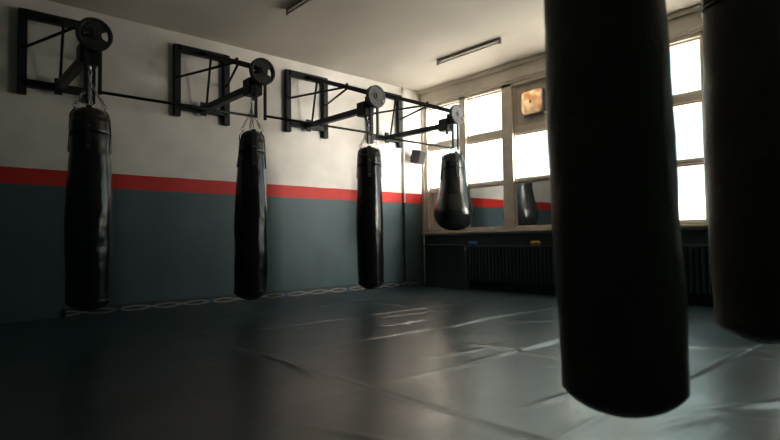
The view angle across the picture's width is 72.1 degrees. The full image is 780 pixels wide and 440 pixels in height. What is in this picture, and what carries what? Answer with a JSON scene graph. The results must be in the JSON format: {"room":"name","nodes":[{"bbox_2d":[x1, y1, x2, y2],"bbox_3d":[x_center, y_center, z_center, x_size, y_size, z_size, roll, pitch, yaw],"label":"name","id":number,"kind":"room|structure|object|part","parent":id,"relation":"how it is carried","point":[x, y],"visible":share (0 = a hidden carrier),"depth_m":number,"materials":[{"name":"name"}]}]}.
{"room":"exercise studio","nodes":[
{"label":"exercise studio","id":0,"kind":"room"},
{"bbox_2d":[0,0,438,323],"bbox_3d":[-2.409,-0.579,6.408,8.482,3.230,0.200,1,-3,-42],"label":"wall","id":1,"kind":"structure","parent":0,"point":[174,178],"depth_m":6.22,"materials":[{"name":"white paint"}]},
{"bbox_2d":[17,7,112,104],"bbox_3d":[-2.867,-1.542,4.866,0.675,1.098,1.560,1,-3,-42],"label":"bracket","id":2,"kind":"object","parent":1,"relation":"attached to","point":[89,51],"visible":1,"depth_m":5.12,"materials":[{"name":"black metal"}]},
{"bbox_3d":[-3.588,-1.644,5.228,0.075,0.840,0.070,1,-3,-42],"label":"post","id":3,"kind":"part","parent":2,"relation":"part of","materials":[{"name":"black metal"}]},
{"bbox_3d":[-3.369,-2.019,5.442,0.600,0.085,0.070,1,-3,-42],"label":"rail","id":4,"kind":"part","parent":2,"relation":"part of","materials":[{"name":"black metal"}]},
{"bbox_3d":[-3.359,-1.335,5.415,0.600,0.075,0.070,1,-3,-42],"label":"rail","id":5,"kind":"part","parent":2,"relation":"part of","materials":[{"name":"black metal"}]},
{"bbox_3d":[-3.333,-1.341,5.386,0.070,0.160,0.030,1,-3,-42],"label":"gusset plate","id":6,"kind":"part","parent":2,"relation":"part of","materials":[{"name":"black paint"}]},
{"bbox_3d":[-3.237,-1.637,5.285,0.028,0.566,0.156,1,-3,-42],"label":"upright rod","id":7,"kind":"part","parent":2,"relation":"part of","materials":[{"name":"black paint"}]},
{"bbox_3d":[-3.053,-1.860,5.082,0.050,0.403,0.961,1,-3,-42],"label":"arm","id":8,"kind":"part","parent":2,"relation":"part of","materials":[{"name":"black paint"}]},
{"bbox_3d":[-2.953,-1.351,4.957,0.075,0.085,1.186,1,-3,-42],"label":"arm","id":9,"kind":"part","parent":2,"relation":"part of","materials":[{"name":"black paint"}]},
{"bbox_2d":[64,71,112,310],"bbox_3d":[-2.476,-0.250,4.410,0.354,1.990,0.351,0,-2,-22],"label":"bag","id":10,"kind":"object","parent":2,"relation":"hanging from","point":[88,210],"visible":0.99,"depth_m":4.29,"materials":[{"name":"black leather"}]},
{"bbox_3d":[-2.534,-1.048,4.421,0.119,0.196,0.024,0,-2,-25],"label":"chain","id":11,"kind":"part","parent":10,"relation":"part of","materials":[{"name":"metal"}]},
{"bbox_3d":[-2.464,-1.050,4.396,0.026,0.197,0.122,0,-2,-25],"label":"chain","id":12,"kind":"part","parent":10,"relation":"part of","materials":[{"name":"metal"}]},
{"bbox_3d":[-2.439,-1.048,4.465,0.119,0.196,0.024,0,-2,-25],"label":"chain","id":13,"kind":"part","parent":10,"relation":"part of","materials":[{"name":"metal"}]},
{"bbox_3d":[-3.139,-1.635,5.626,0.075,0.840,0.070,1,-3,-42],"label":"post","id":14,"kind":"part","parent":2,"relation":"part of","materials":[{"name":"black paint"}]},
{"bbox_3d":[-2.377,-1.491,4.311,0.266,0.266,0.058,1,-3,-42],"label":"round plate","id":15,"kind":"part","parent":2,"relation":"part of","materials":[{"name":"black metal"}]},
{"bbox_2d":[102,91,254,117],"bbox_3d":[-1.839,-1.028,4.817,1.360,0.024,0.025,1,-3,-42],"label":"rod","id":16,"kind":"object","parent":2,"relation":"attached to","point":[103,92],"visible":1,"depth_m":4.75,"materials":[{"name":"black paint"}]},
{"bbox_2d":[173,43,274,125],"bbox_3d":[-1.753,-1.519,5.854,0.675,1.098,1.560,1,-3,-42],"label":"bracket","id":17,"kind":"object","parent":1,"relation":"attached to","point":[254,86],"visible":0.99,"depth_m":6.09,"materials":[{"name":"black metal"}]},
{"bbox_3d":[-2.473,-1.621,6.217,0.075,0.840,0.070,1,-3,-42],"label":"post","id":18,"kind":"part","parent":17,"relation":"part of","materials":[{"name":"black metal"}]},
{"bbox_3d":[-2.245,-1.312,6.404,0.600,0.075,0.070,1,-3,-42],"label":"rail","id":19,"kind":"part","parent":17,"relation":"part of","materials":[{"name":"black metal"}]},
{"bbox_3d":[-2.254,-1.997,6.430,0.600,0.085,0.070,1,-3,-42],"label":"rail","id":20,"kind":"part","parent":17,"relation":"part of","materials":[{"name":"black metal"}]},
{"bbox_3d":[-2.218,-1.319,6.374,0.070,0.160,0.030,1,-3,-42],"label":"gusset plate","id":21,"kind":"part","parent":17,"relation":"part of","materials":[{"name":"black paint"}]},
{"bbox_3d":[-2.123,-1.614,6.273,0.028,0.566,0.156,1,-3,-42],"label":"upright rod","id":22,"kind":"part","parent":17,"relation":"part of","materials":[{"name":"black paint"}]},
{"bbox_3d":[-1.938,-1.837,6.071,0.050,0.403,0.961,1,-3,-42],"label":"arm","id":23,"kind":"part","parent":17,"relation":"part of","materials":[{"name":"black paint"}]},
{"bbox_3d":[-1.838,-1.328,5.946,0.075,0.085,1.186,1,-3,-42],"label":"arm","id":24,"kind":"part","parent":17,"relation":"part of","materials":[{"name":"black paint"}]},
{"bbox_3d":[-2.024,-1.597,6.614,0.075,0.870,0.070,1,-3,-42],"label":"post","id":25,"kind":"part","parent":17,"relation":"part of","materials":[{"name":"black metal"}]},
{"bbox_3d":[-1.448,-1.587,5.513,0.050,0.248,0.536,1,-3,-42],"label":"arm","id":26,"kind":"part","parent":17,"relation":"part of","materials":[{"name":"black paint"}]},
{"bbox_2d":[234,99,267,299],"bbox_3d":[-1.388,-0.213,5.363,0.326,2.020,0.340,2,-3,-42],"label":"bag","id":27,"kind":"object","parent":17,"relation":"hanging from","point":[250,213],"visible":1,"depth_m":5.24,"materials":[{"name":"black leather"}]},
{"bbox_3d":[-1.262,-1.468,5.300,0.266,0.266,0.058,1,-3,-42],"label":"round plate","id":28,"kind":"part","parent":17,"relation":"part of","materials":[{"name":"black metal"}]},
{"bbox_2d":[267,115,370,133],"bbox_3d":[-0.732,-1.026,5.799,1.340,0.024,0.025,1,-3,-42],"label":"rod","id":29,"kind":"object","parent":17,"relation":"attached to","point":[268,116],"visible":1,"depth_m":5.74,"materials":[{"name":"black paint"}]},
{"bbox_2d":[284,69,385,138],"bbox_3d":[-0.653,-1.497,6.830,0.675,1.098,1.560,1,-3,-42],"label":"bracket","id":30,"kind":"object","parent":1,"relation":"attached to","point":[375,97],"visible":0.98,"depth_m":7.05,"materials":[{"name":"black metal"}]},
{"bbox_3d":[-1.374,-1.599,7.192,0.075,0.840,0.070,1,-3,-42],"label":"post","id":31,"kind":"part","parent":30,"relation":"part of","materials":[{"name":"black metal"}]},
{"bbox_3d":[-1.155,-1.974,7.406,0.600,0.085,0.070,1,-3,-42],"label":"rail","id":32,"kind":"part","parent":30,"relation":"part of","materials":[{"name":"black metal"}]},
{"bbox_3d":[-1.145,-1.290,7.379,0.600,0.075,0.070,1,-3,-42],"label":"rail","id":33,"kind":"part","parent":30,"relation":"part of","materials":[{"name":"black metal"}]},
{"bbox_3d":[-1.023,-1.592,7.249,0.028,0.566,0.156,1,-3,-42],"label":"upright rod","id":34,"kind":"part","parent":30,"relation":"part of","materials":[{"name":"black paint"}]},
{"bbox_3d":[-0.925,-1.580,7.590,0.075,0.860,0.070,1,-3,-42],"label":"post","id":35,"kind":"part","parent":30,"relation":"part of","materials":[{"name":"black metal"}]},
{"bbox_3d":[-0.839,-1.815,7.046,0.050,0.403,0.961,1,-3,-42],"label":"arm","id":36,"kind":"part","parent":30,"relation":"part of","materials":[{"name":"black paint"}]},
{"bbox_3d":[-0.739,-1.306,6.921,0.075,0.085,1.186,1,-3,-42],"label":"arm","id":37,"kind":"part","parent":30,"relation":"part of","materials":[{"name":"black paint"}]},
{"bbox_3d":[-0.349,-1.565,6.488,0.050,0.248,0.536,1,-3,-42],"label":"arm","id":38,"kind":"part","parent":30,"relation":"part of","materials":[{"name":"black paint"}]},
{"bbox_2d":[356,120,383,289],"bbox_3d":[-0.242,-0.187,6.395,0.334,2.025,0.325,1,-3,-42],"label":"bag","id":39,"kind":"object","parent":30,"relation":"hanging from","point":[369,206],"visible":0.98,"depth_m":6.26,"materials":[{"name":"black leather"}]},
{"bbox_3d":[-0.163,-1.446,6.275,0.266,0.266,0.058,1,-3,-42],"label":"round plate","id":40,"kind":"part","parent":30,"relation":"part of","materials":[{"name":"grey metal"}]},
{"bbox_2d":[402,87,406,280],"bbox_3d":[0.222,-0.582,8.579,0.040,3.110,0.048,1,-3,-42],"label":"pipe","id":41,"kind":"object","parent":1,"relation":"attached to","point":[403,111],"visible":0.93,"depth_m":8.56,"materials":[{"name":"grey metal"}]},
{"bbox_2d":[366,89,464,149],"bbox_3d":[0.416,-1.475,7.778,0.675,1.098,1.560,1,-3,-42],"label":"bracket","id":42,"kind":"object","parent":1,"relation":"attached to","point":[456,115],"visible":0.94,"depth_m":7.78,"materials":[{"name":"black metal"}]},
{"bbox_3d":[-0.304,-1.577,8.141,0.075,0.840,0.070,1,-3,-42],"label":"post","id":43,"kind":"part","parent":42,"relation":"part of","materials":[{"name":"black metal"}]},
{"bbox_3d":[-0.075,-1.268,8.328,0.600,0.075,0.070,1,-3,-42],"label":"rail","id":44,"kind":"part","parent":42,"relation":"part of","materials":[{"name":"black metal"}]},
{"bbox_3d":[-0.085,-1.952,8.354,0.600,0.085,0.070,1,-3,-42],"label":"rail","id":45,"kind":"part","parent":42,"relation":"part of","materials":[{"name":"black metal"}]},
{"bbox_3d":[0.046,-1.570,8.198,0.028,0.566,0.156,1,-3,-42],"label":"upright rod","id":46,"kind":"part","parent":42,"relation":"part of","materials":[{"name":"black paint"}]},
{"bbox_3d":[0.145,-1.568,8.539,0.075,0.840,0.070,1,-3,-42],"label":"post","id":47,"kind":"part","parent":42,"relation":"part of","materials":[{"name":"black metal"}]},
{"bbox_3d":[0.231,-1.793,7.995,0.050,0.403,0.961,1,-3,-42],"label":"arm","id":48,"kind":"part","parent":42,"relation":"part of","materials":[{"name":"black paint"}]},
{"bbox_3d":[0.331,-1.284,7.870,0.075,0.085,1.186,1,-3,-42],"label":"arm","id":49,"kind":"part","parent":42,"relation":"part of","materials":[{"name":"black paint"}]},
{"bbox_2d":[379,136,452,148],"bbox_3d":[0.353,-0.974,6.760,1.300,0.024,0.025,1,-3,-42],"label":"rod","id":50,"kind":"object","parent":42,"relation":"attached to","point":[383,137],"visible":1,"depth_m":6.71,"materials":[{"name":"black paint"}]},
{"bbox_3d":[0.721,-1.543,7.437,0.050,0.248,0.536,1,-3,-42],"label":"arm","id":51,"kind":"part","parent":42,"relation":"part of","materials":[{"name":"black paint"}]},
{"bbox_2d":[434,136,473,229],"bbox_3d":[0.879,-0.516,7.406,0.550,1.320,0.550,1,-3,-42],"label":"bag","id":52,"kind":"object","parent":42,"relation":"hanging from","point":[454,209],"visible":0.94,"depth_m":7.23,"materials":[{"name":"black leather"}]},
{"bbox_3d":[0.907,-1.424,7.224,0.266,0.266,0.058,1,-3,-42],"label":"round plate","id":53,"kind":"part","parent":42,"relation":"part of","materials":[{"name":"grey metal"}]},
{"bbox_2d":[410,150,425,164],"bbox_3d":[0.425,-1.004,8.611,0.287,0.248,0.172,-3,-3,41],"label":"wall speaker","id":54,"kind":"object","parent":1,"relation":"attached to","point":[417,156],"visible":1,"depth_m":8.53,"materials":[{"name":"grey plastic"}]},
{"bbox_2d":[419,151,425,163],"bbox_3d":[0.516,-0.992,8.531,0.010,0.190,0.132,11,-1,41],"label":"grille","id":55,"kind":"object","parent":54,"relation":"attached to","point":[422,154],"depth_m":8.52,"materials":[{"name":"black fabric"}]},
{"bbox_2d":[47,0,700,90],"bbox_3d":[0.442,-2.456,3.237,8.482,0.200,8.865,1,-3,-42],"label":"ceiling","id":56,"kind":"structure","parent":0,"point":[400,43],"depth_m":6.24,"materials":[{"name":"paint"}]},
{"bbox_2d":[286,0,310,15],"bbox_3d":[-0.711,-2.227,5.269,0.044,0.072,1.156,1,-3,-42],"label":"ceiling lamp","id":57,"kind":"object","parent":56,"relation":"attached to","point":[300,3],"visible":1,"depth_m":5.55,"materials":[{"name":"grey metal"}]},
{"bbox_2d":[437,38,501,65],"bbox_3d":[1.013,-2.184,6.986,0.044,0.072,1.076,1,-3,-42],"label":"ceiling lamp","id":58,"kind":"object","parent":56,"relation":"attached to","point":[499,40],"visible":1,"depth_m":6.94,"materials":[{"name":"grey metal"}]},
{"bbox_2d":[544,0,689,417],"bbox_3d":[0.618,-0.940,1.546,0.358,2.965,0.338,0,-2,-12],"label":"bag","id":59,"kind":"object","parent":56,"relation":"hanging from","point":[620,284],"visible":1,"depth_m":1.37,"materials":[{"name":"leather"}]},
{"bbox_2d":[700,0,779,343],"bbox_3d":[1.460,-0.960,2.182,0.357,2.900,0.355,1,-3,-32],"label":"bag","id":60,"kind":"object","parent":56,"relation":"hanging from","point":[741,38],"visible":1,"depth_m":2.04,"materials":[{"name":"leather"}]},
{"bbox_2d":[420,11,713,306],"bbox_3d":[3.402,-0.683,5.776,0.170,3.230,8.465,1,-3,-42],"label":"wall","id":61,"kind":"structure","parent":0,"point":[445,266],"depth_m":7.87,"materials":[{"name":"paint"}]},
{"bbox_2d":[423,234,425,284],"bbox_3d":[0.565,0.647,8.787,0.024,0.820,0.023,1,-3,-42],"label":"pipe","id":62,"kind":"object","parent":61,"relation":"attached to","point":[423,234],"visible":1,"depth_m":8.78,"materials":[{"name":"metal"}]},
{"bbox_2d":[421,244,464,245],"bbox_3d":[0.838,0.396,8.460,0.071,0.032,0.920,1,-3,-42],"label":"pipe","id":63,"kind":"object","parent":61,"relation":"attached to","point":[427,244],"visible":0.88,"depth_m":8.40,"materials":[{"name":"metal"}]},
{"bbox_2d":[463,245,554,287],"bbox_3d":[1.751,0.666,7.363,0.143,0.640,1.830,1,-3,-42],"label":"radiator","id":64,"kind":"object","parent":61,"relation":"attached to","point":[523,264],"visible":0.79,"depth_m":7.38,"materials":[{"name":"metal"}]},
{"bbox_2d":[468,241,477,244],"bbox_3d":[1.236,0.347,7.931,0.155,0.063,0.063,-3,-3,43],"label":"wrap","id":65,"kind":"object","parent":64,"relation":"on","point":[471,242],"visible":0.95,"depth_m":7.90,"materials":[{"name":"blue fabric"}]},
{"bbox_3d":[1.737,0.359,7.366,0.116,0.025,1.830,1,-3,-42],"label":"plate","id":66,"kind":"part","parent":64,"relation":"part of","materials":[{"name":"paint"}]},
{"bbox_2d":[530,241,540,244],"bbox_3d":[1.939,0.307,7.139,0.063,0.063,0.155,0,-3,-30],"label":"wrap","id":67,"kind":"object","parent":64,"relation":"on","point":[531,242],"visible":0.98,"depth_m":7.10,"materials":[{"name":"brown fabric"}]},
{"bbox_2d":[419,5,700,94],"bbox_3d":[3.295,-2.271,5.768,0.050,0.055,8.455,1,-3,-42],"label":"trim","id":68,"kind":"structure","parent":61,"relation":"attached to","point":[697,8],"depth_m":7.57,"materials":[{"name":"paint"}]},
{"bbox_2d":[422,30,707,233],"bbox_3d":[2.010,-0.903,7.305,0.210,2.115,4.310,1,-3,-42],"label":"window","id":69,"kind":"structure","parent":61,"relation":"in","point":[513,203],"depth_m":7.61,"materials":[{"name":"paint"}]},
{"bbox_3d":[0.926,-0.162,8.593,0.016,0.588,0.646,1,-3,-42],"label":"board panel","id":70,"kind":"part","parent":69,"relation":"part of","materials":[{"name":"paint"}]},
{"bbox_3d":[0.913,-0.162,8.582,0.055,0.632,0.690,1,-3,-42],"label":"sash","id":71,"kind":"part","parent":69,"relation":"part of","materials":[{"name":"paint"}]},
{"bbox_3d":[0.904,-0.837,8.607,0.055,0.647,0.690,1,-3,-42],"label":"sash","id":72,"kind":"part","parent":69,"relation":"part of","materials":[{"name":"paint"}]},
{"bbox_3d":[0.894,-1.547,8.635,0.055,0.595,0.690,1,-3,-42],"label":"sash","id":73,"kind":"part","parent":69,"relation":"part of","materials":[{"name":"glass"}]},
{"bbox_3d":[1.435,-1.578,8.026,0.055,0.595,0.680,1,-3,-42],"label":"sash","id":74,"kind":"part","parent":69,"relation":"part of","materials":[{"name":"glass"}]},
{"bbox_3d":[1.445,-0.868,7.998,0.055,0.647,0.680,1,-3,-42],"label":"sash","id":75,"kind":"part","parent":69,"relation":"part of","materials":[{"name":"glass"}]},
{"bbox_3d":[1.454,-0.193,7.973,0.055,0.632,0.680,1,-3,-42],"label":"sash","id":76,"kind":"part","parent":69,"relation":"part of","materials":[{"name":"mirror"}]},
{"bbox_3d":[1.439,-0.193,7.959,0.008,0.588,0.636,1,-3,-42],"label":"mirror pane","id":77,"kind":"part","parent":69,"relation":"part of","materials":[{"name":"grey mirror"}]},
{"bbox_3d":[1.987,-1.609,7.404,0.055,0.595,0.625,1,-3,-42],"label":"sash","id":78,"kind":"part","parent":69,"relation":"part of","materials":[{"name":"paint"}]},
{"bbox_3d":[2.001,-1.609,7.415,0.040,0.551,0.581,1,-3,-42],"label":"board panel","id":79,"kind":"part","parent":69,"relation":"part of","materials":[{"name":"paint"}]},
{"bbox_3d":[1.997,-0.899,7.377,0.055,0.647,0.625,1,-3,-42],"label":"sash","id":80,"kind":"part","parent":69,"relation":"part of","materials":[{"name":"glass"}]},
{"bbox_2d":[521,87,545,116],"bbox_3d":[1.962,-1.618,7.358,0.154,0.356,0.356,1,-3,-42],"label":"fan","id":81,"kind":"object","parent":69,"relation":"attached to","point":[533,101],"visible":0.98,"depth_m":7.28,"materials":[{"name":"beige"}]},
{"bbox_3d":[2.006,-0.224,7.351,0.055,0.632,0.625,1,-3,-42],"label":"sash","id":82,"kind":"part","parent":69,"relation":"part of","materials":[{"name":"paint"}]},
{"bbox_3d":[1.991,-0.225,7.337,0.008,0.588,0.581,1,-3,-42],"label":"mirror pane","id":83,"kind":"part","parent":69,"relation":"part of","materials":[{"name":"grey mirror"}]},
{"bbox_3d":[2.025,0.136,7.265,0.210,0.035,4.310,1,-3,-42],"label":"sill","id":84,"kind":"part","parent":69,"relation":"part of","materials":[{"name":"paint"}]},
{"bbox_3d":[3.109,-1.673,6.141,0.055,0.595,0.875,1,-3,-42],"label":"sash","id":85,"kind":"part","parent":69,"relation":"part of","materials":[{"name":"glass"}]},
{"bbox_3d":[3.119,-0.963,6.114,0.055,0.647,0.875,1,-3,-42],"label":"sash","id":86,"kind":"part","parent":69,"relation":"part of","materials":[{"name":"glass"}]},
{"bbox_3d":[3.128,-0.288,6.088,0.055,0.632,0.875,1,-3,-42],"label":"sash","id":87,"kind":"part","parent":69,"relation":"part of","materials":[{"name":"paint"}]},
{"bbox_2d":[429,25,702,102],"bbox_3d":[3.310,-2.076,5.771,0.018,0.025,8.455,1,-3,-42],"label":"trim","id":88,"kind":"structure","parent":61,"relation":"attached to","point":[699,26],"depth_m":7.55,"materials":[{"name":"paint"}]},
{"bbox_2d":[682,245,712,294],"bbox_3d":[3.055,0.592,5.895,0.143,0.640,1.300,1,-3,-42],"label":"radiator","id":89,"kind":"object","parent":61,"relation":"attached to","point":[695,257],"visible":0.17,"depth_m":5.62,"materials":[{"name":"metal"}]},
{"bbox_3d":[3.041,0.285,5.898,0.116,0.025,1.300,1,-3,-42],"label":"plate","id":90,"kind":"part","parent":89,"relation":"part of","materials":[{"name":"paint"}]},
{"bbox_3d":[0.489,0.981,3.105,8.482,0.220,8.865,1,-3,-42],"label":"floor","id":91,"kind":"structure","parent":0,"visible":0},
{"bbox_2d":[65,280,417,317],"bbox_3d":[-1.419,0.989,7.040,4.950,0.118,0.044,1,-3,-42],"label":"rope","id":92,"kind":"object","parent":91,"relation":"on","point":[175,303],"visible":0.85,"depth_m":6.39,"materials":[{"name":"tan natural fibre rope"},{"name":"blue cloth"}]},
{"bbox_2d":[0,285,779,439],"bbox_3d":[0.373,0.839,2.983,7.702,0.057,8.385,1,-3,-42],"label":"floor mat","id":93,"kind":"object","parent":91,"relation":"on","point":[417,362],"visible":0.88,"depth_m":2.93,"materials":[{"name":"plastic"}]}
]}

